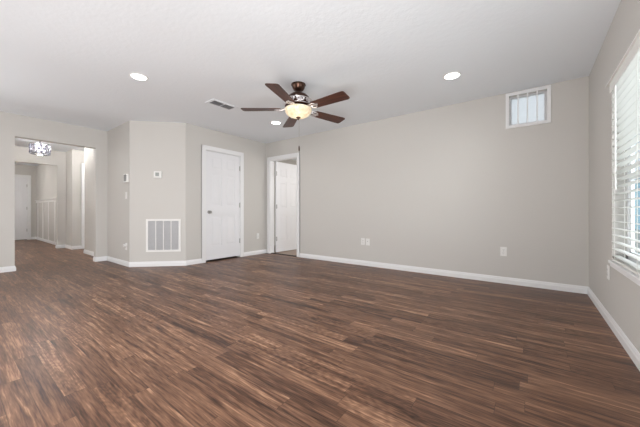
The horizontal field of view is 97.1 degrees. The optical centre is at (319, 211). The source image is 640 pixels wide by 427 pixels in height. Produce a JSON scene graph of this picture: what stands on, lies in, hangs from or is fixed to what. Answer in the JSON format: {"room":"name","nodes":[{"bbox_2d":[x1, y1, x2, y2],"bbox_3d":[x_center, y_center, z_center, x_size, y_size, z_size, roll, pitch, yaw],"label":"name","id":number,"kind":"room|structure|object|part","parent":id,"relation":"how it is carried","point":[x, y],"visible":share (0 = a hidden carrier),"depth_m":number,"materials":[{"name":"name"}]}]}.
{"room":"empty living room","nodes":[
{"label":"empty living room","id":0,"kind":"room"},
{"bbox_2d":[15,164,35,236],"bbox_3d":[-10.954,-0.295,7.577,0.120,2.440,5.010,0,0,37],"label":"wall","id":1,"kind":"structure","parent":0,"point":[19,169],"depth_m":9.37,"materials":[{"name":"beige paint"}]},
{"bbox_2d":[15,177,26,239],"bbox_3d":[-9.875,-0.102,8.942,0.102,2.030,0.868,0,0,37],"label":"door","id":2,"kind":"structure","parent":1,"relation":"in","point":[20,183],"depth_m":9.18,"materials":[{"name":"white paint"}]},
{"bbox_2d":[15,174,30,239],"bbox_3d":[-9.909,-0.134,8.961,0.135,2.115,1.032,0,0,37],"label":"trim","id":3,"kind":"structure","parent":1,"relation":"attached to","point":[28,177],"depth_m":9.29,"materials":[{"name":"white paint"}]},
{"bbox_2d":[15,146,65,244],"bbox_3d":[-7.968,-0.295,5.342,0.120,2.440,5.010,0,0,37],"label":"wall partition","id":4,"kind":"structure","parent":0,"point":[57,158],"depth_m":7.12,"materials":[{"name":"beige paint"}]},
{"bbox_2d":[55,244,65,247],"bbox_3d":[-6.592,0.882,7.181,0.148,0.083,0.177,0,0,37],"label":"baseboard","id":5,"kind":"structure","parent":4,"relation":"attached to","point":[56,246],"depth_m":7.13,"materials":[{"name":"white paint"}]},
{"bbox_2d":[36,164,55,241],"bbox_3d":[-7.999,-0.295,8.413,3.610,2.440,0.130,0,0,37],"label":"wall","id":6,"kind":"structure","parent":0,"point":[45,174],"depth_m":8.52,"materials":[{"name":"beige paint"}]},
{"bbox_2d":[31,237,55,244],"bbox_3d":[-8.073,0.882,8.314,3.610,0.083,0.118,0,0,37],"label":"baseboard","id":7,"kind":"structure","parent":6,"relation":"attached to","point":[37,238],"depth_m":8.56,"materials":[{"name":"white paint"}]},
{"bbox_2d":[35,198,55,241],"bbox_3d":[-8.049,0.234,8.347,3.610,1.215,0.035,0,0,37],"label":"trim","id":8,"kind":"structure","parent":6,"relation":"attached to","point":[50,199],"depth_m":8.33,"materials":[{"name":"paint"}]},
{"bbox_2d":[0,111,106,266],"bbox_3d":[-5.563,-0.295,3.381,0.120,2.440,4.990,0,0,37],"label":"wall","id":9,"kind":"structure","parent":0,"point":[12,126],"depth_m":4.59,"materials":[{"name":"beige paint"}]},
{"bbox_2d":[0,256,106,272],"bbox_3d":[-5.522,0.882,3.425,0.134,0.083,4.870,0,0,37],"label":"baseboard","id":10,"kind":"structure","parent":9,"relation":"attached to","point":[103,258],"depth_m":4.37,"materials":[{"name":"white paint"}]},
{"bbox_2d":[66,149,84,245],"bbox_3d":[-5.524,-0.295,8.016,0.590,2.440,2.440,0,0,37],"label":"wall","id":11,"kind":"structure","parent":0,"point":[74,158],"depth_m":6.96,"materials":[{"name":"beige paint"}]},
{"bbox_2d":[65,245,93,255],"bbox_3d":[-5.247,0.882,6.392,2.980,0.083,0.199,0,0,37],"label":"baseboard","id":12,"kind":"structure","parent":11,"relation":"attached to","point":[88,252],"depth_m":6.87,"materials":[{"name":"white paint"}]},
{"bbox_2d":[81,163,84,248],"bbox_3d":[-5.686,-0.139,7.395,0.135,2.125,0.902,0,0,37],"label":"trim","id":13,"kind":"structure","parent":11,"relation":"attached to","point":[82,164],"depth_m":7.03,"materials":[{"name":"white paint"}]},
{"bbox_2d":[85,148,93,251],"bbox_3d":[-3.934,-0.295,6.827,1.400,2.440,2.440,0,0,37],"label":"wall","id":14,"kind":"structure","parent":0,"point":[89,153],"depth_m":6.06,"materials":[{"name":"beige paint"}]},
{"bbox_2d":[107,121,129,261],"bbox_3d":[-3.610,-0.295,5.111,1.175,2.440,0.120,0,0,37],"label":"wall","id":15,"kind":"structure","parent":0,"point":[118,138],"depth_m":5.01,"materials":[{"name":"beige paint"}]},
{"bbox_2d":[107,256,128,266],"bbox_3d":[-3.596,0.882,5.017,1.071,0.083,0.014,0,0,37],"label":"baseboard","id":16,"kind":"structure","parent":15,"relation":"attached to","point":[111,259],"depth_m":4.97,"materials":[{"name":"white paint"}]},
{"bbox_2d":[124,174,128,182],"bbox_3d":[-3.271,-0.562,4.763,0.165,0.140,0.030,0,0,37],"label":"alarm keypad","id":17,"kind":"object","parent":15,"relation":"attached to","point":[126,176],"visible":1,"depth_m":4.72,"materials":[{"name":"white plastic"}]},
{"bbox_2d":[130,121,184,261],"bbox_3d":[-2.742,-0.295,4.827,0.877,2.440,0.120,0,0,-8],"label":"wall","id":18,"kind":"structure","parent":0,"point":[154,146],"depth_m":4.76,"materials":[{"name":"beige paint"}]},
{"bbox_2d":[129,261,185,266],"bbox_3d":[-2.733,0.882,4.761,0.888,0.083,0.014,0,0,-8],"label":"baseboard","id":19,"kind":"structure","parent":18,"relation":"attached to","point":[152,263],"depth_m":4.75,"materials":[{"name":"white paint"}]},
{"bbox_2d":[154,171,161,177],"bbox_3d":[-2.731,-0.620,4.754,0.124,0.116,0.028,0,0,-8],"label":"thermostat","id":20,"kind":"object","parent":18,"relation":"attached to","point":[157,174],"visible":1,"depth_m":4.74,"materials":[{"name":"white plastic"}]},
{"bbox_2d":[146,219,180,251],"bbox_3d":[-2.647,0.404,4.775,0.545,0.552,0.010,0,0,-8],"label":"air vent","id":21,"kind":"object","parent":18,"relation":"in","point":[162,235],"visible":1,"depth_m":4.77,"materials":[{"name":"white plastic"}]},
{"bbox_2d":[185,123,265,260],"bbox_3d":[-1.797,-0.295,5.603,0.120,2.440,1.840,0,0,37],"label":"wall","id":22,"kind":"structure","parent":0,"point":[254,152],"depth_m":5.39,"materials":[{"name":"beige paint"}]},
{"bbox_2d":[206,151,239,259],"bbox_3d":[-1.837,-0.110,5.430,0.102,2.002,0.753,0,0,37],"label":"door","id":23,"kind":"structure","parent":22,"relation":"in","point":[222,170],"depth_m":5.41,"materials":[{"name":"white paint"}]},
{"bbox_2d":[202,145,243,262],"bbox_3d":[-1.891,-0.139,5.464,0.135,2.125,0.917,0,0,37],"label":"trim","id":24,"kind":"structure","parent":22,"relation":"attached to","point":[205,148],"depth_m":5.31,"materials":[{"name":"white paint"}]},
{"bbox_2d":[186,249,266,265],"bbox_3d":[-1.745,0.882,5.560,0.014,0.083,1.846,0,0,37],"label":"baseboard","id":25,"kind":"structure","parent":22,"relation":"attached to","point":[195,261],"depth_m":5.83,"materials":[{"name":"white paint"}]},
{"bbox_2d":[274,159,296,244],"bbox_3d":[0.402,-0.295,7.048,3.640,2.440,2.870,0,0,37],"label":"wall","id":26,"kind":"structure","parent":0,"point":[294,162],"depth_m":7.69,"materials":[{"name":"beige paint"}]},
{"bbox_2d":[0,0,620,165],"bbox_3d":[-4.788,-1.575,4.363,14.205,0.120,7.650,0,0,37],"label":"ceiling","id":27,"kind":"structure","parent":0,"point":[71,62],"depth_m":2.74,"materials":[{"name":"paint"}]},
{"bbox_2d":[28,141,50,155],"bbox_3d":[-5.693,-1.339,5.746,0.328,0.353,0.330,0,0,37],"label":"crystal chandelier","id":28,"kind":"object","parent":27,"relation":"hanging from","point":[39,148],"visible":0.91,"depth_m":5.69,"materials":[{"name":"glass"}]},
{"bbox_2d":[35,145,44,153],"bbox_3d":[-5.693,-1.262,5.745,0.140,0.145,0.140,0,0,37],"label":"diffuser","id":29,"kind":"object","parent":28,"relation":"attached to","point":[38,145],"depth_m":5.70,"materials":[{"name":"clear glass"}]},
{"bbox_2d":[129,73,147,80],"bbox_3d":[-2.031,-1.511,3.171,0.180,0.008,0.180,0,0,37],"label":"recessed light","id":30,"kind":"object","parent":27,"relation":"in","point":[138,76],"visible":1,"depth_m":3.16,"materials":[{"name":"white plastic"}]},
{"bbox_2d":[205,99,237,110],"bbox_3d":[-1.389,-1.509,4.011,0.205,0.012,0.400,0,0,37],"label":"ceiling vent","id":31,"kind":"object","parent":27,"relation":"in","point":[214,102],"visible":1,"depth_m":3.99,"materials":[{"name":"metal"}]},
{"bbox_2d":[241,81,349,150],"bbox_3d":[-0.220,-1.115,3.337,1.256,0.800,1.316,0,0,37],"label":"ceiling fan","id":32,"kind":"object","parent":27,"relation":"hanging from","point":[298,105],"visible":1,"depth_m":3.25,"materials":[{"name":"brown wood"}]},
{"bbox_3d":[-0.698,-1.216,3.371,0.470,0.006,0.156,0,8,1],"label":"blade","id":33,"kind":"part","parent":32,"relation":"part of","materials":[{"name":"brown wood"}]},
{"bbox_3d":[-0.400,-1.227,2.949,0.156,0.006,0.470,10,2,19],"label":"blade","id":34,"kind":"part","parent":32,"relation":"part of","materials":[{"name":"brown wood"}]},
{"bbox_3d":[-0.388,-1.204,3.785,0.156,0.006,0.470,-9,1,-17],"label":"blade","id":35,"kind":"part","parent":32,"relation":"part of","materials":[{"name":"brown wood"}]},
{"bbox_3d":[-0.258,-1.169,3.364,0.320,0.100,0.320,-1,-2,37],"label":"lamp shade","id":36,"kind":"part","parent":32,"relation":"part of","materials":[{"name":"white glass"}]},
{"bbox_3d":[0.102,-1.207,3.619,0.470,0.006,0.156,1,-11,-35],"label":"blade","id":37,"kind":"part","parent":32,"relation":"part of","materials":[{"name":"brown wood"}]},
{"bbox_3d":[0.095,-1.221,3.102,0.470,0.006,0.156,-1,-11,37],"label":"blade","id":38,"kind":"part","parent":32,"relation":"part of","materials":[{"name":"brown wood"}]},
{"bbox_2d":[443,72,460,79],"bbox_3d":[1.470,-1.511,3.147,0.180,0.008,0.180,0,0,37],"label":"recessed light","id":39,"kind":"object","parent":27,"relation":"in","point":[452,75],"visible":1,"depth_m":3.13,"materials":[{"name":"white plastic"}]},
{"bbox_2d":[0,239,639,426],"bbox_3d":[-3.905,0.983,5.544,14.205,0.124,10.600,0,0,37],"label":"floor","id":40,"kind":"structure","parent":0,"point":[265,339],"depth_m":1.89,"materials":[{"name":"brown wood"}]},
{"bbox_2d":[266,76,588,286],"bbox_3d":[-0.807,-0.295,6.087,9.615,2.440,0.120,0,0,37],"label":"wall","id":41,"kind":"structure","parent":0,"point":[448,187],"depth_m":3.96,"materials":[{"name":"beige paint"}]},
{"bbox_2d":[267,152,299,256],"bbox_3d":[-0.749,-0.136,6.043,0.942,2.120,0.150,0,0,37],"label":"trim","id":42,"kind":"structure","parent":41,"relation":"attached to","point":[270,160],"depth_m":6.23,"materials":[{"name":"white paint"}]},
{"bbox_2d":[275,161,296,251],"bbox_3d":[-0.755,-0.104,6.617,0.169,2.030,0.769,0,0,39],"label":"door","id":43,"kind":"structure","parent":41,"relation":"in","point":[285,173],"depth_m":6.54,"materials":[{"name":"white paint"}]},
{"bbox_2d":[300,253,587,293],"bbox_3d":[1.297,0.882,4.429,4.259,0.083,0.014,0,0,37],"label":"baseboard","id":44,"kind":"structure","parent":41,"relation":"attached to","point":[498,279],"depth_m":3.91,"materials":[{"name":"white paint"}]},
{"bbox_2d":[500,247,506,255],"bbox_3d":[2.361,0.515,3.635,0.070,0.116,0.009,0,0,37],"label":"power outlet","id":45,"kind":"object","parent":41,"relation":"attached to","point":[503,250],"visible":1,"depth_m":3.63,"materials":[{"name":"white plastic"}]},
{"bbox_2d":[506,85,550,128],"bbox_3d":[2.588,-1.279,3.524,0.449,0.448,0.116,0,0,37],"label":"window","id":46,"kind":"structure","parent":41,"relation":"in","point":[531,109],"depth_m":3.53,"materials":[{"name":"white glass"}]},
{"bbox_3d":[2.614,-1.280,3.558,0.341,0.342,0.004,0,0,37],"label":"pane","id":47,"kind":"part","parent":46,"relation":"part of","materials":[{"name":"clear glass"}]},
{"bbox_3d":[2.611,-1.279,3.554,0.381,0.380,0.040,0,0,37],"label":"frame","id":48,"kind":"part","parent":46,"relation":"part of","materials":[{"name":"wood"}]},
{"bbox_2d":[589,0,639,352],"bbox_3d":[0.859,-0.295,0.188,0.120,2.440,7.570,0,0,37],"label":"wall","id":49,"kind":"structure","parent":0,"point":[620,296],"depth_m":2.32,"materials":[{"name":"beige paint"}]},
{"bbox_2d":[607,265,609,279],"bbox_3d":[2.396,0.505,2.351,0.009,0.116,0.070,0,0,37],"label":"power outlet","id":50,"kind":"object","parent":49,"relation":"attached to","point":[608,266],"visible":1,"depth_m":2.33,"materials":[{"name":"white plastic"}]},
{"bbox_2d":[587,287,639,370],"bbox_3d":[1.578,0.882,1.261,0.014,0.083,4.750,0,0,37],"label":"baseboard","id":51,"kind":"structure","parent":49,"relation":"attached to","point":[623,339],"depth_m":2.05,"materials":[{"name":"white paint"}]},
{"bbox_2d":[608,137,639,285],"bbox_3d":[1.821,-0.290,1.497,0.137,1.450,1.820,0,0,37],"label":"window","id":52,"kind":"structure","parent":49,"relation":"in","point":[630,275],"depth_m":2.14,"materials":[{"name":"white plastic"}]},
{"bbox_2d":[606,29,639,275],"bbox_3d":[1.794,-0.322,1.521,0.074,1.412,1.945,0,0,37],"label":"window blind","id":53,"kind":"object","parent":52,"relation":"attached to","point":[624,82],"visible":1,"depth_m":1.95,"materials":[{"name":"white plastic"}]},
{"bbox_3d":[1.800,0.376,1.513,0.048,0.016,1.800,0,0,37],"label":"rail","id":54,"kind":"part","parent":53,"relation":"part of","materials":[{"name":"white plastic"}]},
{"bbox_3d":[1.805,0.411,1.510,0.096,0.048,1.820,0,0,37],"label":"sill","id":55,"kind":"part","parent":52,"relation":"part of","materials":[{"name":"white paint"}]},
{"bbox_3d":[1.862,-0.312,1.467,0.035,1.405,1.820,0,0,37],"label":"frame","id":56,"kind":"part","parent":52,"relation":"part of","materials":[{"name":"white plastic"}]},
{"bbox_3d":[1.862,-0.315,1.467,0.025,1.310,1.730,0,0,37],"label":"sash","id":57,"kind":"part","parent":52,"relation":"part of","materials":[{"name":"white plastic"}]},
{"label":"outside","id":58,"kind":"structure","parent":0,"visible":0},
{"bbox_2d":[635,229,639,253],"bbox_3d":[8.289,1.115,9.410,42.000,0.120,55.000,0,0,37],"label":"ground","id":59,"kind":"structure","parent":58,"point":[635,229],"depth_m":10.64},
{"bbox_2d":[635,178,639,229],"bbox_3d":[15.889,-1.145,8.719,5.800,4.400,23.600,0,0,37],"label":"house","id":60,"kind":"structure","parent":59,"relation":"on","point":[639,178],"depth_m":16.46,"materials":[{"name":"blue"}]}
]}

